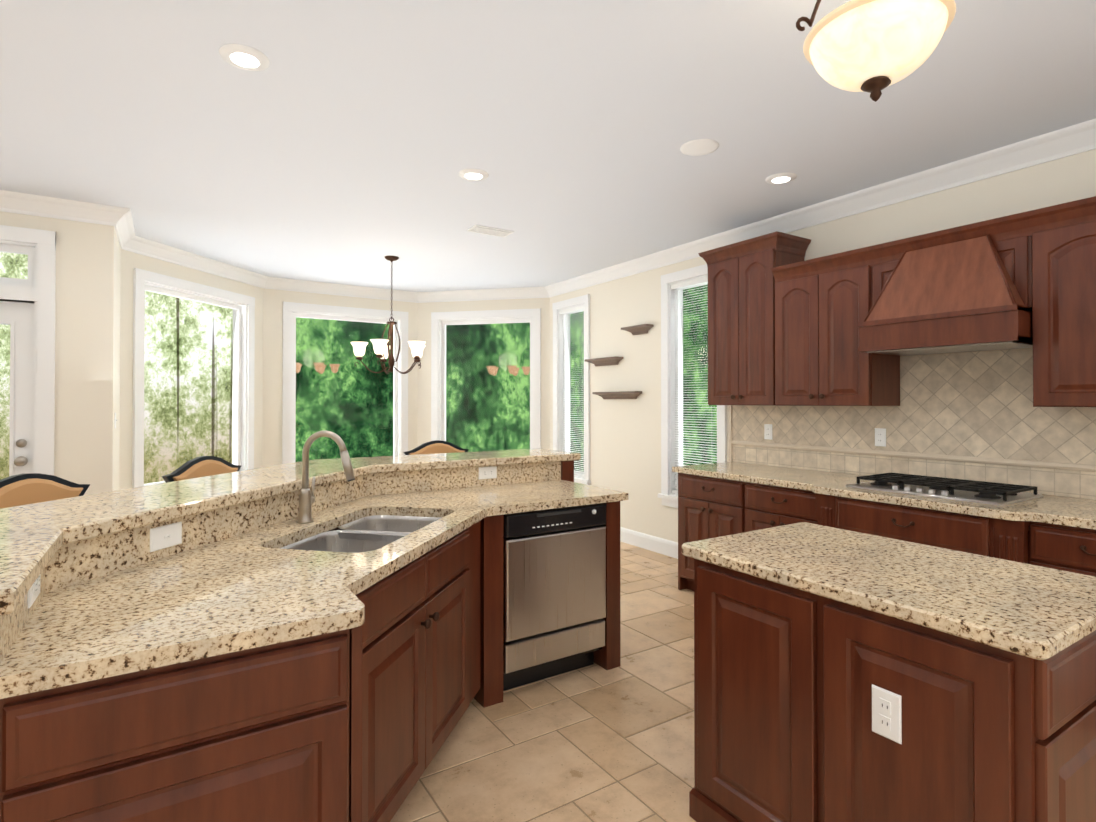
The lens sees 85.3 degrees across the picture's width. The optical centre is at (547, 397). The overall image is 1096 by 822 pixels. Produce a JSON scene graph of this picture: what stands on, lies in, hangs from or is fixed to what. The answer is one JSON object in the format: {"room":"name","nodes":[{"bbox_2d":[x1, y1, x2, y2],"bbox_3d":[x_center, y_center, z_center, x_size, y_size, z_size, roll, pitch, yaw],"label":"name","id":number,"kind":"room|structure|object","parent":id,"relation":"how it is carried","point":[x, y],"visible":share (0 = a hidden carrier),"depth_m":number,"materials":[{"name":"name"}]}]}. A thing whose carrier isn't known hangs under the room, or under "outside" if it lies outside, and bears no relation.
{"room":"kitchen","nodes":[
{"label":"kitchen","id":0,"kind":"room"},
{"bbox_2d":[0,253,27,476],"bbox_3d":[-3.855,0.098,3.811,0.804,2.147,0.007,0,-1,-33],"label":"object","id":1,"kind":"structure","parent":0,"point":[16,253],"depth_m":3.97,"materials":[{"name":"plant"}]},
{"bbox_2d":[144,291,236,480],"bbox_3d":[-3.390,-0.083,5.684,0.817,1.694,0.824,0,-1,-33],"label":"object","id":2,"kind":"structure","parent":0,"point":[150,291],"depth_m":5.58,"materials":[{"name":"plant"}]},
{"bbox_2d":[296,319,393,459],"bbox_3d":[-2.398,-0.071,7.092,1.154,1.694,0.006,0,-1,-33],"label":"tree","id":3,"kind":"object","parent":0,"point":[352,381],"depth_m":7.06,"materials":[{"name":"plant"}]},
{"bbox_2d":[445,323,529,449],"bbox_3d":[-0.751,-0.069,7.362,0.782,1.694,0.802,0,-1,-33],"label":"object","id":4,"kind":"structure","parent":0,"point":[527,323],"depth_m":7.36,"materials":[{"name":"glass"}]},
{"bbox_2d":[390,541,695,821],"bbox_3d":[-1.306,1.431,1.429,9.137,0.050,10.966,0,-1,-33],"label":"floor","id":5,"kind":"structure","parent":0,"point":[529,779],"depth_m":2.46,"materials":[{"name":"tile"}]},
{"bbox_2d":[0,473,89,508],"bbox_3d":[-1.826,0.858,2.301,0.554,1.113,0.528,0,0,12],"label":"bar stool","id":6,"kind":"object","parent":5,"relation":"on","point":[23,489],"visible":0.15,"depth_m":2.37,"materials":[{"name":"black"}]},
{"bbox_2d":[0,474,375,821],"bbox_3d":[-1.248,0.894,1.927,0.795,1.032,1.820,0,-1,-33],"label":"base cabinet","id":7,"kind":"object","parent":5,"relation":"on","point":[345,637],"depth_m":1.30,"materials":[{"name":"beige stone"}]},
{"bbox_2d":[162,456,240,482],"bbox_3d":[-1.563,0.864,3.076,0.554,1.113,0.528,0,0,12],"label":"bar stool","id":8,"kind":"object","parent":5,"relation":"on","point":[200,466],"visible":0.08,"depth_m":3.08,"materials":[{"name":"black"}]},
{"bbox_2d":[403,440,468,454],"bbox_3d":[-0.689,0.874,4.205,0.528,1.113,0.554,0,-1,-33],"label":"bar stool","id":9,"kind":"object","parent":5,"relation":"on","point":[435,447],"visible":0.06,"depth_m":4.39,"materials":[{"name":"black"}]},
{"bbox_2d":[268,454,627,821],"bbox_3d":[-0.191,0.900,2.607,1.792,1.032,1.820,0,-1,-33],"label":"base cabinet","id":10,"kind":"object","parent":5,"relation":"on","point":[494,576],"depth_m":2.75,"materials":[{"name":"brown wood"}]},
{"bbox_2d":[297,430,354,523],"bbox_3d":[-0.887,0.315,2.368,0.189,0.367,0.204,0,-1,-33],"label":"faucet","id":11,"kind":"object","parent":10,"relation":"on","point":[306,496],"depth_m":2.36,"materials":[{"name":"silver metal"}]},
{"bbox_2d":[279,515,440,552],"bbox_3d":[-0.691,0.643,2.317,0.819,0.210,0.819,0,-1,-33],"label":"sink","id":12,"kind":"object","parent":10,"relation":"in","point":[359,533],"depth_m":2.39,"materials":[{"name":"silver metal"}]},
{"bbox_2d":[503,503,605,690],"bbox_3d":[-0.102,0.987,3.172,0.600,0.868,0.604,0,-1,-33],"label":"dishwasher","id":13,"kind":"object","parent":10,"relation":"in","point":[554,557],"depth_m":2.92,"materials":[{"name":"silver metal"}]},
{"bbox_2d":[678,476,731,590],"bbox_3d":[1.368,0.992,4.328,0.719,0.877,0.610,0,-1,-33],"label":"base cabinet","id":14,"kind":"object","parent":5,"relation":"on","point":[704,506],"depth_m":4.24,"materials":[{"name":"brown wood"}]},
{"bbox_2d":[732,484,815,533],"bbox_3d":[1.706,0.987,3.803,0.719,0.877,0.639,0,-1,-33],"label":"base cabinet","id":15,"kind":"object","parent":5,"relation":"on","point":[754,507],"depth_m":3.76,"materials":[{"name":"brown wood"}]},
{"bbox_2d":[682,522,1095,821],"bbox_3d":[1.005,0.952,1.783,0.690,0.915,1.000,0,-1,-33],"label":"kitchen island","id":16,"kind":"object","parent":5,"relation":"on","point":[841,675],"visible":1,"depth_m":1.52,"materials":[{"name":"brown wood"}]},
{"bbox_2d":[682,522,1095,659],"bbox_3d":[1.005,0.513,1.786,0.690,0.038,1.000,0,-1,-33],"label":"island countertop","id":17,"kind":"structure","parent":16,"relation":"on","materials":[{"name":"stone"}]},
{"bbox_2d":[816,496,991,556],"bbox_3d":[2.095,0.982,3.197,0.719,0.877,0.884,0,-1,-33],"label":"base cabinet","id":18,"kind":"object","parent":5,"relation":"on","point":[948,530],"depth_m":2.98,"materials":[{"name":"brown wood"}]},
{"bbox_2d":[672,460,1095,531],"bbox_3d":[2.053,0.525,3.248,0.742,0.038,3.225,0,-1,-33],"label":"countertop","id":19,"kind":"structure","parent":18,"relation":"on","point":[1078,513],"depth_m":3.06,"materials":[{"name":"beige stone"}]},
{"bbox_2d":[846,473,1043,505],"bbox_3d":[2.106,0.480,3.208,0.510,0.050,0.760,0,-1,-33],"label":"cooktop","id":20,"kind":"object","parent":19,"relation":"in","point":[971,491],"depth_m":3.09,"materials":[{"name":"black metal"}]},
{"bbox_2d":[992,520,1095,576],"bbox_3d":[2.466,0.978,2.620,0.719,0.877,0.569,0,-1,-33],"label":"base cabinet","id":21,"kind":"object","parent":5,"relation":"on","point":[1064,549],"depth_m":2.57,"materials":[{"name":"brown wood"}]},
{"bbox_2d":[0,149,1095,542],"bbox_3d":[-1.317,0.026,1.440,8.703,2.760,10.842,0,-1,-33],"label":"wall","id":22,"kind":"structure","parent":0,"point":[96,265],"depth_m":4.93,"materials":[{"name":"beige paint"}]},
{"bbox_2d":[0,225,55,474],"bbox_3d":[-3.848,0.151,3.800,1.100,2.550,0.188,0,-1,-33],"label":"door frame","id":23,"kind":"structure","parent":22,"relation":"in","point":[37,287],"depth_m":3.99,"materials":[{"name":"white wood"}]},
{"bbox_2d":[0,301,33,475],"bbox_3d":[-3.835,0.391,3.777,0.876,2.060,0.132,0,-1,-33],"label":"door","id":24,"kind":"structure","parent":23,"relation":"in","point":[18,317],"depth_m":3.99,"materials":[{"name":"white wood"}]},
{"bbox_2d":[114,413,116,428],"bbox_3d":[-3.171,0.171,4.370,0.016,0.115,0.070,0,-1,-33],"label":"switch plate","id":25,"kind":"object","parent":22,"relation":"attached to","point":[115,419],"visible":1,"depth_m":4.35,"materials":[{"name":"white plastic"}]},
{"bbox_2d":[132,268,254,487],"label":"window","id":26,"kind":"structure","parent":22,"relation":"in","point":[143,280],"depth_m":5.90,"materials":[{"name":"white wood"}]},
{"bbox_2d":[282,302,407,463],"bbox_3d":[-2.385,-0.065,7.072,1.480,1.995,0.210,0,-1,-33],"label":"window","id":27,"kind":"structure","parent":22,"relation":"in","point":[291,310],"depth_m":6.97,"materials":[{"name":"white wood"}]},
{"bbox_2d":[431,308,540,448],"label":"window","id":28,"kind":"structure","parent":22,"relation":"in","point":[439,320],"depth_m":7.33,"materials":[{"name":"white wood"}]},
{"bbox_2d":[0,118,1095,302],"bbox_3d":[-1.318,-1.296,1.449,8.380,0.115,10.520,0,-1,-33],"label":"crown molding","id":29,"kind":"structure","parent":22,"relation":"attached to","point":[1059,143],"depth_m":4.20,"materials":[{"name":"white"}]},
{"bbox_2d":[552,294,590,484],"bbox_3d":[0.310,-0.054,6.754,0.210,2.110,0.740,0,-1,-33],"label":"window","id":30,"kind":"structure","parent":22,"relation":"in","point":[558,335],"depth_m":6.94,"materials":[{"name":"white wood"}]},
{"bbox_2d":[560,305,583,378],"bbox_3d":[0.287,-0.615,6.745,0.045,0.789,0.453,0,-1,-33],"label":"window blinds","id":31,"kind":"object","parent":30,"relation":"attached to","point":[579,308],"depth_m":6.76,"materials":[{"name":"white plastic"}]},
{"bbox_2d":[560,409,583,476],"bbox_3d":[0.286,0.508,6.736,0.045,0.737,0.452,0,-1,-33],"label":"window blinds","id":32,"kind":"object","parent":30,"relation":"attached to","point":[576,474],"depth_m":6.70,"materials":[{"name":"white plastic"}]},
{"bbox_2d":[585,324,653,398],"bbox_3d":[0.691,-0.331,5.967,0.100,0.700,0.960,0,-1,-33],"label":"wall shelves","id":33,"kind":"object","parent":22,"relation":"attached to","point":[633,330],"visible":1,"depth_m":5.92,"materials":[{"name":"brown wood"}]},
{"bbox_2d":[620,527,677,558],"bbox_3d":[-1.318,1.336,1.427,8.380,0.140,10.520,0,-1,-33],"label":"baseboard","id":34,"kind":"structure","parent":22,"relation":"attached to","point":[652,543],"depth_m":5.61,"materials":[{"name":"white wood"}]},
{"bbox_2d":[658,264,726,507],"bbox_3d":[1.306,-0.067,5.207,0.210,2.110,0.780,0,-1,-33],"label":"window","id":35,"kind":"structure","parent":22,"relation":"in","point":[670,499],"depth_m":5.41,"materials":[{"name":"white wood"}]},
{"bbox_2d":[671,277,716,466],"bbox_3d":[1.282,-0.199,5.194,0.045,1.647,0.522,0,-1,-33],"label":"window blinds","id":36,"kind":"object","parent":35,"relation":"attached to","point":[673,287],"depth_m":5.23,"materials":[{"name":"white plastic"}]},
{"bbox_2d":[706,244,769,404],"bbox_3d":[1.533,-0.485,4.430,0.347,1.088,0.600,0,-1,-33],"label":"upper cabinet","id":37,"kind":"object","parent":22,"relation":"attached to","point":[738,284],"depth_m":4.33,"materials":[{"name":"brown wood"}]},
{"bbox_2d":[770,236,901,405],"bbox_3d":[1.874,-0.489,3.899,0.347,1.088,0.661,0,-1,-33],"label":"upper cabinet","id":38,"kind":"object","parent":22,"relation":"attached to","point":[788,325],"depth_m":3.80,"materials":[{"name":"brown wood"}]},
{"bbox_2d":[729,348,1095,499],"bbox_3d":[2.348,0.040,3.456,0.026,0.934,3.250,0,-1,-33],"label":"backsplash","id":39,"kind":"structure","parent":22,"relation":"attached to","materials":[{"name":"tile"}]},
{"bbox_2d":[854,224,1033,355],"bbox_3d":[2.204,-0.532,3.257,0.487,0.534,0.776,0,-1,-33],"label":"upper cabinet","id":40,"kind":"object","parent":22,"relation":"attached to","point":[974,291],"depth_m":3.11,"materials":[{"name":"brown wood"}]},
{"bbox_2d":[858,235,1032,355],"bbox_3d":[2.200,-0.540,3.250,0.478,0.563,0.761,0,-1,-33],"label":"hood","id":41,"kind":"object","parent":40,"relation":"attached to","point":[966,293],"depth_m":3.10,"materials":[{"name":"brown wood"}]},
{"bbox_2d":[1026,216,1095,406],"bbox_3d":[2.702,-0.380,2.611,0.347,0.848,0.841,0,-1,-33],"label":"upper cabinet","id":42,"kind":"object","parent":22,"relation":"attached to","point":[1064,346],"depth_m":2.76,"materials":[{"name":"brown wood"}]},
{"bbox_2d":[0,0,1095,291],"bbox_3d":[-1.318,-1.379,1.449,8.380,0.050,10.520,0,-1,-33],"label":"ceiling","id":43,"kind":"structure","parent":0,"point":[344,142],"depth_m":2.88,"materials":[{"name":"white paint"}]},
{"bbox_2d":[219,44,269,70],"bbox_3d":[-1.201,-1.340,2.357,0.179,0.012,0.179,0,-1,-39],"label":"recessed light","id":44,"kind":"object","parent":43,"relation":"in","point":[240,56],"depth_m":2.34,"materials":[{"name":"white"}]},
{"bbox_2d":[350,256,425,373],"bbox_3d":[-1.480,-0.772,5.624,0.715,1.094,0.697,0,-1,-33],"label":"pendant chandelier","id":45,"kind":"object","parent":43,"relation":"hanging from","point":[383,351],"visible":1,"depth_m":5.53,"materials":[{"name":"brown metal"}]},
{"bbox_2d":[459,169,488,180],"bbox_3d":[-0.446,-1.330,3.568,0.179,0.012,0.179,0,-1,-39],"label":"recessed light","id":46,"kind":"object","parent":43,"relation":"in","point":[468,174],"depth_m":3.55,"materials":[{"name":"white"}]},
{"bbox_2d":[466,225,513,236],"bbox_3d":[-0.459,-1.320,4.735,0.340,0.012,0.170,0,-1,-33],"label":"air vent","id":47,"kind":"object","parent":43,"relation":"in","point":[476,228],"depth_m":4.72,"materials":[{"name":"white metal"}]},
{"bbox_2d":[680,139,718,155],"bbox_3d":[0.811,-1.336,3.186,0.203,0.006,0.203,0,0,12],"label":"ceiling speaker","id":48,"kind":"object","parent":43,"relation":"in","point":[698,147],"depth_m":3.18,"materials":[{"name":"white"}]},
{"bbox_2d":[765,172,796,183],"bbox_3d":[1.420,-1.329,3.625,0.179,0.012,0.179,0,-1,-39],"label":"recessed light","id":49,"kind":"object","parent":43,"relation":"in","point":[779,178],"depth_m":3.60,"materials":[{"name":"white"}]},
{"bbox_2d":[796,0,955,101],"bbox_3d":[0.973,-1.109,1.730,0.415,0.485,0.434,0,-1,-33],"label":"semi-flush ceiling light","id":50,"kind":"object","parent":43,"relation":"attached to","point":[874,48],"visible":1,"depth_m":1.66,"materials":[{"name":"white glass"}]},
{"bbox_2d":[567,313,583,466],"bbox_3d":[0.331,-0.065,6.767,0.006,1.814,0.424,0,-1,-33],"label":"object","id":51,"kind":"structure","parent":0,"point":[577,313],"depth_m":6.80,"materials":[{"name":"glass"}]},
{"bbox_2d":[680,292,716,465],"bbox_3d":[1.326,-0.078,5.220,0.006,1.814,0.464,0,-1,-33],"label":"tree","id":52,"kind":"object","parent":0,"point":[694,292],"depth_m":5.27,"materials":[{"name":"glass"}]},
{"label":"outside","id":53,"kind":"structure","parent":0,"visible":0},
{"bbox_2d":[0,252,232,483],"bbox_3d":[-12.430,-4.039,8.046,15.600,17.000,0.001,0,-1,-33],"label":"trees","id":54,"kind":"object","parent":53,"point":[183,311],"depth_m":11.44,"materials":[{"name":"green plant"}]},
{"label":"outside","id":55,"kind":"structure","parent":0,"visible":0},
{"bbox_2d":[295,285,716,471],"bbox_3d":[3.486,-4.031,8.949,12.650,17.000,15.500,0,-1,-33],"label":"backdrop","id":56,"kind":"structure","parent":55,"point":[506,432],"depth_m":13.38,"materials":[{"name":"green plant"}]}
]}

